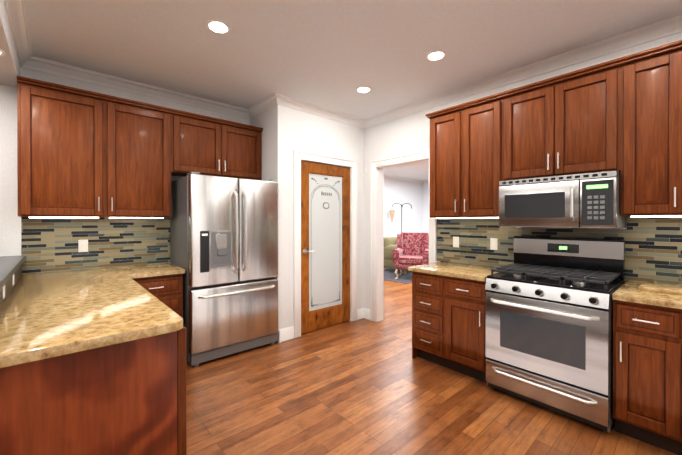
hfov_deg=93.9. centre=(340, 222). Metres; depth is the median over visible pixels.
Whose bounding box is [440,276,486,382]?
base cabinet
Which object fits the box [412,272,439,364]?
base cabinet
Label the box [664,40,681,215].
upper cabinet
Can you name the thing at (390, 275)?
rug
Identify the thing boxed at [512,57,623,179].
upper cabinet
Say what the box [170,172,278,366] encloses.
refrigerator
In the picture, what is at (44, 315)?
countertop
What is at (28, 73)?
wall
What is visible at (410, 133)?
wall
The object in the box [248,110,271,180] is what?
wall
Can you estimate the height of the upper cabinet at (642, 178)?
1.080 m
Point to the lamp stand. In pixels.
(391, 212)
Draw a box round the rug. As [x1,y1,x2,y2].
[384,268,411,283]
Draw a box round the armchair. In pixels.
[392,232,428,278]
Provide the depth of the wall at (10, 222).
2.65 m
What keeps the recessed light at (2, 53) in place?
in the ceiling
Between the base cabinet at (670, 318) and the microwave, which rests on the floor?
the base cabinet at (670, 318)
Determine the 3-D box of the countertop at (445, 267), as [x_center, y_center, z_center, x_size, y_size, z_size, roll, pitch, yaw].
[1.151,0.457,3.072,0.642,0.040,0.766,0,0,-42]
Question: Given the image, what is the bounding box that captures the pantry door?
[301,161,350,333]
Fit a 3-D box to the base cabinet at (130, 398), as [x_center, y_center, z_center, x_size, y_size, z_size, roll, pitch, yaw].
[-1.156,0.921,1.463,0.677,0.870,0.560,0,0,-42]
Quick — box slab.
[638,280,681,294]
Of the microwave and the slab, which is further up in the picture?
the microwave
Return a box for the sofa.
[384,237,405,273]
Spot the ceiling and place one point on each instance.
(332, 54)
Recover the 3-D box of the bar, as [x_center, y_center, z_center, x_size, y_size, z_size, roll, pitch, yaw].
[-2.053,0.303,1.730,0.360,0.041,2.314,0,0,-42]
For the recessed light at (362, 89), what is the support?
in the ceiling
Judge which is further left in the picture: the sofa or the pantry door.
the pantry door
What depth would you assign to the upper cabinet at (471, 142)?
3.00 m
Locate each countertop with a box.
[0,264,185,367]
[408,260,498,279]
[612,280,681,311]
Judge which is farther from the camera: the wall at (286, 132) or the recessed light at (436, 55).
the wall at (286, 132)
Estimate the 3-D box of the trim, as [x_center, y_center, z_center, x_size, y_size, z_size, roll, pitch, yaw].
[0.825,-0.032,3.474,13.100,2.760,8.700,0,0,-42]
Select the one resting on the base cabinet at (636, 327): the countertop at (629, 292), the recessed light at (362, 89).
the countertop at (629, 292)
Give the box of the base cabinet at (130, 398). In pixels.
[0,332,186,454]
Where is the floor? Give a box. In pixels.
[186,267,677,454]
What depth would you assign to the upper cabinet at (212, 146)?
3.49 m
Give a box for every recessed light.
[0,49,5,55]
[206,19,230,33]
[356,86,371,92]
[425,50,445,60]
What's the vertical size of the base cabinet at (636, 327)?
0.870 m
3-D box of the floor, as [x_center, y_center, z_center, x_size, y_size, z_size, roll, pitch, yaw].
[0.825,1.378,3.479,13.340,0.060,8.940,0,0,-42]
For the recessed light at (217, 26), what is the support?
in the ceiling
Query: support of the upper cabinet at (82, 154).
attached to the wall at (28, 73)
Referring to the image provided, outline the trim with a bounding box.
[4,0,681,342]
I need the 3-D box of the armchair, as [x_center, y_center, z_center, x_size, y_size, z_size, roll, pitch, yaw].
[1.726,0.794,7.641,0.860,1.084,0.780,0,0,20]
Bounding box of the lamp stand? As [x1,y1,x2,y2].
[389,203,411,231]
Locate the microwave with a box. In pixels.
[499,170,625,227]
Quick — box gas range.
[485,236,624,432]
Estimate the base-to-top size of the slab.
0.022 m
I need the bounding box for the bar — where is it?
[0,255,25,289]
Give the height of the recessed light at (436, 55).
0.007 m
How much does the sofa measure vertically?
0.929 m
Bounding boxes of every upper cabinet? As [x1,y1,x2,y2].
[17,76,183,219]
[180,110,262,179]
[428,89,511,219]
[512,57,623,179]
[620,45,663,219]
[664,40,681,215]
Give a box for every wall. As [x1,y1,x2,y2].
[0,0,23,256]
[24,68,247,263]
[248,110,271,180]
[268,105,363,341]
[364,32,681,308]
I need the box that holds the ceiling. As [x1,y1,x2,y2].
[24,0,681,180]
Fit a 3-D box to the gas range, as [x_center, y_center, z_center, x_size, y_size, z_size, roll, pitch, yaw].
[1.629,0.739,2.458,0.701,1.225,0.764,0,0,-42]

